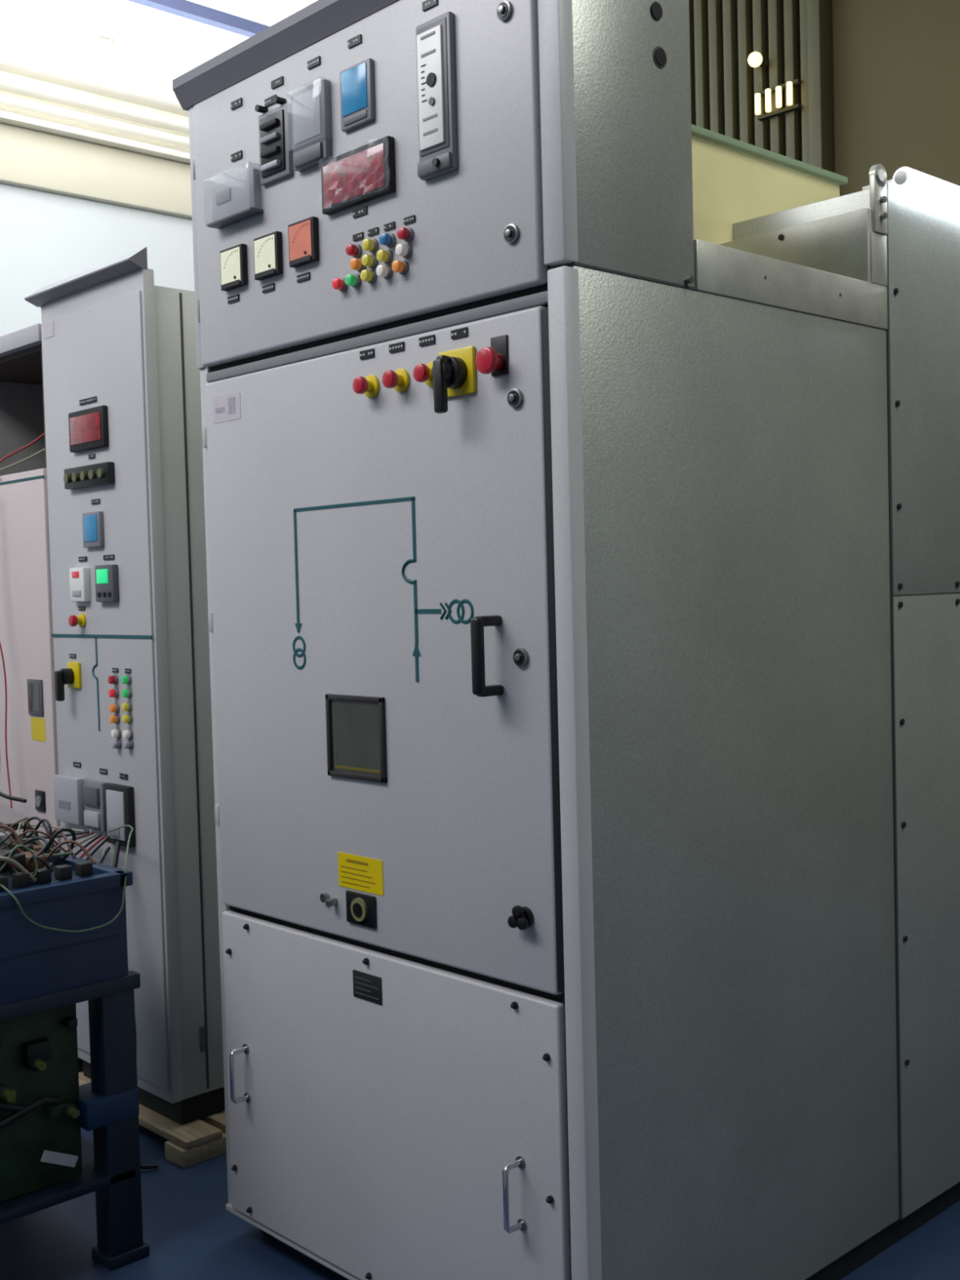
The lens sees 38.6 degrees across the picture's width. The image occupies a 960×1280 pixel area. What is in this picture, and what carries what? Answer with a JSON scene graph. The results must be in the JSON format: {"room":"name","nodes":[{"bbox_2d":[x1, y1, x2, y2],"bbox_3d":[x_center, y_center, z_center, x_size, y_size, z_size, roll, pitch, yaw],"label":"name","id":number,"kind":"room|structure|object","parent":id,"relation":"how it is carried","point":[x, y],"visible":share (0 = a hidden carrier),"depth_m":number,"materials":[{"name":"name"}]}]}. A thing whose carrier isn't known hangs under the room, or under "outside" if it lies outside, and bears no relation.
{"room":"electrical room","nodes":[
{"label":"electrical room","id":0,"kind":"room"},
{"bbox_2d":[0,182,194,336],"bbox_3d":[-3.116,-0.386,5.218,9.700,3.120,0.200,-4,3,-43],"label":"wall","id":1,"kind":"structure","parent":0,"point":[46,238],"depth_m":6.23,"materials":[{"name":"white paint"}]},
{"bbox_2d":[0,123,191,218],"bbox_3d":[-3.203,-2.063,5.016,9.450,0.250,0.140,-4,3,-43],"label":"beam","id":2,"kind":"structure","parent":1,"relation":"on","point":[29,158],"depth_m":6.27,"materials":[{"name":"beige paint"}]},
{"bbox_2d":[0,110,190,164],"bbox_3d":[-3.203,-2.203,5.007,9.450,0.030,0.250,-4,3,-43],"label":"flange","id":3,"kind":"object","parent":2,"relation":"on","point":[6,117],"visible":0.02,"depth_m":6.22,"materials":[{"name":"white metal"}]},
{"bbox_2d":[0,71,190,153],"bbox_3d":[-3.276,-2.369,5.073,9.450,0.300,0.150,-4,3,-43],"label":"plate","id":4,"kind":"object","parent":3,"relation":"on","point":[2,73],"visible":0.02,"depth_m":6.36,"materials":[{"name":"white metal"}]},
{"bbox_2d":[0,32,188,116],"bbox_3d":[-3.195,-2.540,4.939,9.300,0.272,0.152,-4,3,-43],"label":"fluorescent light","id":5,"kind":"object","parent":4,"relation":"attached to","point":[11,63],"visible":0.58,"depth_m":6.22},
{"bbox_2d":[0,75,189,134],"bbox_3d":[-3.191,-2.346,4.948,9.300,0.060,0.150,-4,3,-43],"label":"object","id":6,"kind":"object","parent":4,"relation":"attached to","point":[8,84],"visible":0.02,"depth_m":6.21,"materials":[{"name":"white metal"}]},
{"bbox_2d":[0,93,189,149],"bbox_3d":[-3.190,-2.271,4.952,9.300,0.052,0.146,-4,3,-43],"label":"pipe","id":7,"kind":"object","parent":4,"relation":"attached to","point":[6,101],"visible":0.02,"depth_m":6.21,"materials":[{"name":"white metal"}]},
{"bbox_2d":[0,0,248,94],"bbox_3d":[-3.296,-2.738,5.070,9.450,0.440,0.040,-4,3,-43],"label":"glazing","id":8,"kind":"object","parent":4,"relation":"on","point":[153,47],"visible":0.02,"depth_m":6.53,"materials":[{"name":"white glass"}]},
{"bbox_2d":[127,0,269,37],"bbox_3d":[-3.282,-2.988,5.038,9.450,0.060,0.100,-4,3,-43],"label":"transom","id":9,"kind":"object","parent":8,"relation":"on","point":[187,9],"depth_m":6.80,"materials":[{"name":"blue metal"}]},
{"bbox_2d":[187,0,317,26],"bbox_3d":[-3.315,-3.442,5.042,9.450,0.850,0.040,-4,3,-43],"label":"glazing","id":10,"kind":"object","parent":9,"relation":"attached to","point":[267,12],"visible":0.02,"depth_m":7.08,"materials":[{"name":"white glass"}]},
{"bbox_2d":[0,1124,959,1279],"bbox_3d":[0.220,1.271,1.790,9.700,0.100,9.600,-4,3,-43],"label":"floor","id":11,"kind":"structure","parent":0,"point":[189,1232],"depth_m":2.73,"materials":[{"name":"paint"}]},
{"bbox_2d":[0,855,149,1270],"bbox_3d":[-1.194,0.846,2.594,0.904,0.762,0.620,-4,3,-43],"label":"workbench","id":12,"kind":"object","parent":11,"relation":"on","point":[46,1162],"visible":1,"depth_m":2.60,"materials":[{"name":"metal"}]},
{"bbox_2d":[0,816,96,891],"bbox_3d":[-1.200,0.421,2.588,0.810,0.091,0.582,-4,3,-43],"label":"wire tangle","id":13,"kind":"object","parent":12,"relation":"on","point":[26,861],"visible":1,"depth_m":2.64,"materials":[{"name":"black"}]},
{"bbox_2d":[0,1136,135,1224],"bbox_3d":[-1.193,1.057,2.598,0.872,0.020,0.600,-4,3,-43],"label":"shelf","id":14,"kind":"object","parent":12,"relation":"attached to","point":[93,1176],"depth_m":2.61,"materials":[{"name":"metal"}]},
{"bbox_2d":[0,791,159,1169],"bbox_3d":[-0.995,0.765,3.169,0.402,0.862,1.364,-2,2,-23],"label":"lead","id":15,"kind":"object","parent":11,"relation":"on","point":[117,847],"visible":0.35,"depth_m":3.19,"materials":[{"name":"beige rubber"}]},
{"bbox_2d":[78,1071,226,1168],"bbox_3d":[-0.842,1.143,3.783,0.700,0.058,1.240,-4,3,-43],"label":"wooden pallet","id":16,"kind":"object","parent":11,"relation":"on","point":[189,1144],"visible":0.09,"depth_m":3.16,"materials":[{"name":"brown wood"}]},
{"bbox_2d":[0,323,83,1071],"bbox_3d":[-1.116,0.148,3.893,0.697,1.930,0.604,-4,3,-43],"label":"tall cabinet","id":17,"kind":"object","parent":16,"relation":"on","point":[28,753],"visible":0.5,"depth_m":3.62,"materials":[{"name":"grey metal"}]},
{"bbox_2d":[35,789,45,811],"bbox_3d":[-1.145,0.418,3.570,0.007,0.053,0.050,-4,3,-43],"label":"socket","id":18,"kind":"object","parent":17,"relation":"attached to","point":[40,794],"depth_m":3.56,"materials":[{"name":"black plastic"}]},
{"bbox_2d":[24,246,225,1124],"bbox_3d":[-0.707,0.106,3.515,0.677,2.022,0.526,-4,3,-43],"label":"tall cabinet","id":19,"kind":"object","parent":16,"relation":"on","point":[122,387],"visible":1,"depth_m":3.21,"materials":[{"name":"grey metal"}]},
{"bbox_2d":[66,662,81,688],"bbox_3d":[-1.006,0.087,3.400,0.009,0.065,0.062,-4,3,-43],"label":"switch plate","id":20,"kind":"object","parent":19,"relation":"attached to","point":[73,668],"depth_m":3.38,"materials":[{"name":"yellow plastic"}]},
{"bbox_2d":[107,674,118,684],"bbox_3d":[-0.870,0.094,3.247,0.018,0.024,0.024,-4,3,-43],"label":"lamp","id":21,"kind":"object","parent":19,"relation":"on","point":[113,679],"depth_m":3.24,"materials":[{"name":"red plastic"}]},
{"bbox_2d":[108,702,119,713],"bbox_3d":[-0.868,0.162,3.249,0.018,0.024,0.024,-4,3,-43],"label":"lamp","id":22,"kind":"object","parent":19,"relation":"on","point":[113,708],"depth_m":3.24,"materials":[{"name":"orange plastic"}]},
{"bbox_2d":[108,688,119,697],"bbox_3d":[-0.869,0.126,3.248,0.018,0.024,0.024,-4,3,-43],"label":"lamp","id":23,"kind":"object","parent":19,"relation":"on","point":[113,692],"depth_m":3.24,"materials":[{"name":"red plastic"}]},
{"bbox_2d":[109,714,119,724],"bbox_3d":[-0.867,0.188,3.251,0.018,0.024,0.024,-4,3,-43],"label":"lamp","id":24,"kind":"object","parent":19,"relation":"on","point":[114,718],"depth_m":3.25,"materials":[{"name":"orange plastic"}]},
{"bbox_2d":[110,728,121,738],"bbox_3d":[-0.864,0.222,3.249,0.018,0.024,0.024,-4,3,-43],"label":"lamp","id":25,"kind":"object","parent":19,"relation":"on","point":[116,733],"depth_m":3.24,"materials":[{"name":"white plastic"}]},
{"bbox_2d":[111,738,121,749],"bbox_3d":[-0.863,0.247,3.250,0.018,0.024,0.024,-4,3,-43],"label":"lamp","id":26,"kind":"object","parent":19,"relation":"attached to","point":[116,744],"depth_m":3.25,"materials":[{"name":"grey plastic"}]},
{"bbox_2d":[120,674,131,684],"bbox_3d":[-0.827,0.093,3.202,0.018,0.024,0.024,-4,3,-43],"label":"lamp","id":27,"kind":"object","parent":19,"relation":"on","point":[126,679],"depth_m":3.20,"materials":[{"name":"green plastic"}]},
{"bbox_2d":[120,688,132,697],"bbox_3d":[-0.826,0.125,3.203,0.018,0.024,0.024,-4,3,-43],"label":"lamp","id":28,"kind":"object","parent":19,"relation":"on","point":[126,692],"depth_m":3.20,"materials":[{"name":"green plastic"}]},
{"bbox_2d":[121,713,132,724],"bbox_3d":[-0.826,0.184,3.207,0.018,0.024,0.024,-4,3,-43],"label":"lamp","id":29,"kind":"object","parent":19,"relation":"on","point":[126,718],"depth_m":3.20,"materials":[{"name":"yellow plastic"}]},
{"bbox_2d":[121,701,132,711],"bbox_3d":[-0.827,0.157,3.206,0.018,0.024,0.024,-4,3,-43],"label":"lamp","id":30,"kind":"object","parent":19,"relation":"on","point":[126,706],"depth_m":3.20,"materials":[{"name":"yellow plastic"}]},
{"bbox_2d":[122,728,133,738],"bbox_3d":[-0.825,0.221,3.208,0.018,0.024,0.024,-4,3,-43],"label":"lamp","id":31,"kind":"object","parent":19,"relation":"on","point":[127,733],"depth_m":3.20,"materials":[{"name":"white plastic"}]},
{"bbox_2d":[122,738,133,749],"bbox_3d":[-0.825,0.244,3.209,0.018,0.024,0.024,-4,3,-43],"label":"lamp","id":32,"kind":"object","parent":19,"relation":"attached to","point":[128,744],"depth_m":3.20,"materials":[{"name":"grey plastic"}]},
{"bbox_2d":[172,0,959,1279],"bbox_3d":[0.413,0.011,2.921,1.800,2.320,1.019,-4,3,-43],"label":"tall cabinet","id":33,"kind":"object","parent":11,"relation":"on","point":[581,462],"visible":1,"depth_m":2.28,"materials":[{"name":"grey metal"}]},
{"bbox_2d":[215,406,225,413],"bbox_3d":[-0.496,-0.439,2.619,0.002,0.010,0.032,-4,3,-43],"label":"print","id":34,"kind":"object","parent":33,"relation":"attached to","point":[219,410],"depth_m":2.62},
{"bbox_2d":[227,396,235,413],"bbox_3d":[-0.468,-0.443,2.590,0.002,0.030,0.024,-4,3,-43],"label":"print","id":35,"kind":"object","parent":33,"relation":"attached to","point":[231,400],"depth_m":2.59},
{"bbox_2d":[242,1044,248,1053],"bbox_3d":[-0.453,0.791,2.654,0.003,0.018,0.018,-4,3,-43],"label":"washer","id":36,"kind":"object","parent":33,"relation":"in","point":[245,1046],"depth_m":2.65,"materials":[{"name":"silver metal"}]},
{"bbox_2d":[244,1092,250,1102],"bbox_3d":[-0.451,0.887,2.658,0.003,0.018,0.018,-4,3,-43],"label":"washer","id":37,"kind":"object","parent":33,"relation":"in","point":[246,1095],"depth_m":2.65,"materials":[{"name":"silver metal"}]},
{"bbox_2d":[332,277,347,291],"bbox_3d":[-0.238,-0.601,2.317,0.020,0.023,0.023,-4,3,-43],"label":"lamp","id":38,"kind":"object","parent":33,"relation":"attached to","point":[339,284],"depth_m":2.31,"materials":[{"name":"red plastic"}]},
{"bbox_2d":[345,273,360,288],"bbox_3d":[-0.213,-0.601,2.291,0.020,0.023,0.023,-4,3,-43],"label":"lamp","id":39,"kind":"object","parent":33,"relation":"attached to","point":[352,280],"depth_m":2.29,"materials":[{"name":"green plastic"}]},
{"bbox_2d":[345,244,361,257],"bbox_3d":[-0.211,-0.650,2.286,0.020,0.023,0.023,-4,3,-43],"label":"lamp","id":40,"kind":"object","parent":33,"relation":"on","point":[353,251],"depth_m":2.28,"materials":[{"name":"red plastic"}]},
{"bbox_2d":[349,257,365,271],"bbox_3d":[-0.204,-0.625,2.280,0.020,0.023,0.023,-4,3,-43],"label":"lamp","id":41,"kind":"object","parent":33,"relation":"attached to","point":[356,264],"depth_m":2.27,"materials":[{"name":"orange plastic"}]},
{"bbox_2d":[346,890,377,928],"bbox_3d":[-0.205,0.465,2.367,0.007,0.056,0.079,-4,3,-43],"label":"socket","id":42,"kind":"object","parent":33,"relation":"attached to","point":[361,905],"depth_m":2.36,"materials":[{"name":"black plastic"}]},
{"bbox_2d":[360,269,376,283],"bbox_3d":[-0.185,-0.600,2.261,0.020,0.023,0.023,-4,3,-43],"label":"lamp","id":43,"kind":"object","parent":33,"relation":"attached to","point":[367,276],"depth_m":2.26,"materials":[{"name":"yellow plastic"}]},
{"bbox_2d":[361,253,377,268],"bbox_3d":[-0.183,-0.624,2.257,0.020,0.023,0.023,-4,3,-43],"label":"lamp","id":44,"kind":"object","parent":33,"relation":"on","point":[368,260],"depth_m":2.25,"materials":[{"name":"yellow plastic"}]},
{"bbox_2d":[362,238,378,253],"bbox_3d":[-0.181,-0.649,2.254,0.020,0.023,0.023,-4,3,-43],"label":"lamp","id":45,"kind":"object","parent":33,"relation":"on","point":[369,245],"depth_m":2.25,"materials":[{"name":"yellow plastic"}]},
{"bbox_2d":[376,264,392,279],"bbox_3d":[-0.157,-0.600,2.231,0.020,0.023,0.023,-4,3,-43],"label":"lamp","id":46,"kind":"object","parent":33,"relation":"attached to","point":[383,271],"depth_m":2.23,"materials":[{"name":"white plastic"}]},
{"bbox_2d":[376,249,392,264],"bbox_3d":[-0.156,-0.624,2.229,0.020,0.023,0.023,-4,3,-43],"label":"lamp","id":47,"kind":"object","parent":33,"relation":"on","point":[384,256],"depth_m":2.22,"materials":[{"name":"yellow plastic"}]},
{"bbox_2d":[378,232,395,247],"bbox_3d":[-0.151,-0.649,2.222,0.020,0.023,0.023,-4,3,-43],"label":"lamp","id":48,"kind":"object","parent":33,"relation":"on","point":[386,239],"depth_m":2.22,"materials":[{"name":"blue plastic"}]},
{"bbox_2d":[391,259,408,274],"bbox_3d":[-0.129,-0.600,2.202,0.020,0.023,0.023,-4,3,-43],"label":"lamp","id":49,"kind":"object","parent":33,"relation":"attached to","point":[398,266],"depth_m":2.20,"materials":[{"name":"orange plastic"}]},
{"bbox_2d":[395,243,412,258],"bbox_3d":[-0.123,-0.624,2.194,0.020,0.023,0.023,-4,3,-43],"label":"lamp","id":50,"kind":"object","parent":33,"relation":"on","point":[403,251],"depth_m":2.19,"materials":[{"name":"white plastic"}]},
{"bbox_2d":[396,226,413,242],"bbox_3d":[-0.120,-0.648,2.189,0.020,0.023,0.023,-4,3,-43],"label":"lamp","id":51,"kind":"object","parent":33,"relation":"on","point":[405,234],"depth_m":2.19,"materials":[{"name":"red plastic"}]},
{"bbox_2d":[420,31,435,39],"bbox_3d":[-0.074,-0.933,2.122,0.020,0.004,0.033,-4,3,-43],"label":"print","id":52,"kind":"object","parent":33,"relation":"on","point":[424,35],"depth_m":2.12,"materials":[{"name":"grey paint"}]},
{"bbox_2d":[421,48,435,57],"bbox_3d":[-0.073,-0.906,2.123,0.020,0.004,0.033,-4,3,-43],"label":"print","id":53,"kind":"object","parent":33,"relation":"on","point":[425,53],"depth_m":2.12,"materials":[{"name":"grey paint"}]},
{"bbox_2d":[422,128,437,136],"bbox_3d":[-0.070,-0.786,2.128,0.020,0.004,0.033,-4,3,-43],"label":"print","id":54,"kind":"object","parent":33,"relation":"on","point":[426,131],"depth_m":2.12,"materials":[{"name":"grey paint"}]},
{"bbox_2d":[422,113,437,121],"bbox_3d":[-0.071,-0.808,2.127,0.020,0.004,0.033,-4,3,-43],"label":"print","id":55,"kind":"object","parent":33,"relation":"on","point":[426,117],"depth_m":2.12,"materials":[{"name":"grey paint"}]},
{"bbox_2d":[438,346,476,397],"bbox_3d":[-0.035,-0.415,2.127,0.009,0.072,0.080,-4,3,-43],"label":"switch plate","id":56,"kind":"object","parent":33,"relation":"attached to","point":[466,384],"depth_m":2.10,"materials":[{"name":"yellow plastic"}]},
{"bbox_2d":[515,1155,524,1168],"bbox_3d":[0.062,0.803,2.108,0.003,0.018,0.018,-4,3,-43],"label":"washer","id":57,"kind":"object","parent":33,"relation":"in","point":[520,1160],"depth_m":2.10,"materials":[{"name":"silver metal"}]},
{"bbox_2d":[517,1217,526,1231],"bbox_3d":[0.065,0.900,2.112,0.003,0.018,0.018,-4,3,-43],"label":"washer","id":58,"kind":"object","parent":33,"relation":"in","point":[522,1222],"depth_m":2.11,"materials":[{"name":"silver metal"}]},
{"bbox_2d":[862,166,959,210],"bbox_3d":[1.068,-0.879,2.862,0.856,0.042,0.107,-4,3,-43],"label":"rail","id":59,"kind":"object","parent":33,"relation":"attached to","point":[907,180],"visible":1,"depth_m":2.59,"materials":[{"name":"white metal"}]},
{"bbox_2d":[737,0,802,161],"bbox_3d":[1.252,-1.472,7.261,0.030,4.899,1.300,-4,3,-43],"label":"wall","id":60,"kind":"structure","parent":11,"relation":"on","point":[767,0],"depth_m":6.86,"materials":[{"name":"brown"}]},
{"bbox_2d":[688,0,696,125],"bbox_3d":[1.143,-1.471,7.315,0.065,4.899,0.052,-4,3,-43],"label":"slat","id":61,"kind":"object","parent":60,"relation":"attached to","point":[691,2],"visible":0.02,"depth_m":7.24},
{"bbox_2d":[693,0,710,130],"bbox_3d":[1.206,-1.470,7.248,0.065,4.899,0.052,-4,3,-43],"label":"slat","id":62,"kind":"object","parent":60,"relation":"attached to","point":[700,11],"visible":0.02,"depth_m":7.17,"materials":[{"name":"black metal"}]},
{"bbox_2d":[707,0,724,135],"bbox_3d":[1.269,-1.470,7.181,0.065,4.899,0.052,-4,3,-43],"label":"slat","id":63,"kind":"object","parent":60,"relation":"attached to","point":[717,103],"visible":0.02,"depth_m":7.10,"materials":[{"name":"black metal"}]},
{"bbox_2d":[722,0,739,140],"bbox_3d":[1.332,-1.468,7.115,0.065,4.899,0.052,-4,3,-43],"label":"slat","id":64,"kind":"object","parent":60,"relation":"attached to","point":[730,15],"visible":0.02,"depth_m":7.04,"materials":[{"name":"black metal"}]},
{"bbox_2d":[737,0,755,145],"bbox_3d":[1.395,-1.468,7.048,0.065,4.899,0.052,-4,3,-43],"label":"slat","id":65,"kind":"object","parent":60,"relation":"attached to","point":[745,44],"visible":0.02,"depth_m":6.97,"materials":[{"name":"black metal"}]},
{"bbox_2d":[752,0,770,151],"bbox_3d":[1.459,-1.467,6.981,0.065,4.899,0.052,-4,3,-43],"label":"slat","id":66,"kind":"object","parent":60,"relation":"attached to","point":[760,13],"visible":0.02,"depth_m":6.90,"materials":[{"name":"black metal"}]},
{"bbox_2d":[747,51,762,67],"bbox_3d":[1.371,-2.892,6.829,0.072,0.072,0.072,-4,3,-43],"label":"bulb","id":67,"kind":"object","parent":66,"relation":"attached to","point":[755,59],"visible":1,"depth_m":6.80,"materials":[{"name":"white glass"}]},
{"bbox_2d":[756,79,801,96],"bbox_3d":[1.482,-2.739,6.801,0.030,0.015,0.240,-4,3,-43],"label":"rail","id":68,"kind":"object","parent":66,"relation":"attached to","point":[796,82],"visible":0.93,"depth_m":6.78,"materials":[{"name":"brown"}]},
{"bbox_2d":[757,103,801,120],"bbox_3d":[1.486,-2.619,6.806,0.030,0.015,0.240,-4,3,-43],"label":"rail","id":69,"kind":"object","parent":66,"relation":"attached to","point":[797,106],"visible":1,"depth_m":6.79,"materials":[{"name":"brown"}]},
{"bbox_2d":[755,93,760,115],"bbox_3d":[1.386,-2.675,6.842,0.028,0.100,0.028,-4,3,-43],"label":"tube","id":70,"kind":"object","parent":69,"relation":"attached to","point":[757,95],"visible":1,"depth_m":6.83,"materials":[{"name":"white glass"}]},
{"bbox_2d":[764,88,771,112],"bbox_3d":[1.429,-2.675,6.797,0.028,0.110,0.028,-4,3,-43],"label":"tube","id":71,"kind":"object","parent":69,"relation":"attached to","point":[767,91],"visible":1,"depth_m":6.79,"materials":[{"name":"white glass"}]},
{"bbox_2d":[775,85,782,107],"bbox_3d":[1.471,-2.674,6.752,0.028,0.100,0.028,-4,3,-43],"label":"tube","id":72,"kind":"object","parent":69,"relation":"attached to","point":[778,89],"visible":1,"depth_m":6.74,"materials":[{"name":"white glass"}]},
{"bbox_2d":[786,81,792,105],"bbox_3d":[1.514,-2.673,6.707,0.028,0.110,0.028,-4,3,-43],"label":"tube","id":73,"kind":"object","parent":69,"relation":"attached to","point":[788,85],"visible":1,"depth_m":6.70,"materials":[{"name":"white glass"}]},
{"bbox_2d":[768,0,786,155],"bbox_3d":[1.522,-1.466,6.914,0.065,4.899,0.052,-4,3,-43],"label":"slat","id":74,"kind":"object","parent":60,"relation":"attached to","point":[775,11],"visible":0.02,"depth_m":6.84,"materials":[{"name":"black metal"}]},
{"bbox_2d":[783,0,801,161],"bbox_3d":[1.585,-1.465,6.847,0.065,4.899,0.052,-4,3,-43],"label":"slat","id":75,"kind":"object","parent":60,"relation":"attached to","point":[791,7],"visible":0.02,"depth_m":6.77,"materials":[{"name":"black metal"}]},
{"bbox_2d":[800,0,809,164],"bbox_3d":[1.648,-1.464,6.780,0.065,4.899,0.052,-4,3,-43],"label":"slat","id":76,"kind":"object","parent":60,"relation":"attached to","point":[803,6],"visible":0.02,"depth_m":6.71,"materials":[{"name":"black metal"}]},
{"bbox_2d":[806,0,833,172],"bbox_3d":[1.692,-1.488,6.735,0.110,4.949,0.070,-4,3,-43],"label":"post","id":77,"kind":"object","parent":11,"relation":"on","point":[819,11],"visible":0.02,"depth_m":6.65,"materials":[{"name":"grey metal"}]},
{"bbox_2d":[759,57,768,68],"bbox_3d":[1.407,-2.894,6.864,0.070,0.044,0.044,-4,3,-43],"label":"bulb socket","id":78,"kind":"object","parent":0,"point":[765,62],"depth_m":6.86,"materials":[{"name":"black plastic"}]},
{"bbox_2d":[831,0,959,195],"bbox_3d":[3.569,-1.594,4.978,0.200,5.200,9.700,-4,3,-43],"label":"wall","id":79,"kind":"structure","parent":0,"point":[895,64],"depth_m":6.47,"materials":[{"name":"beige paint"}]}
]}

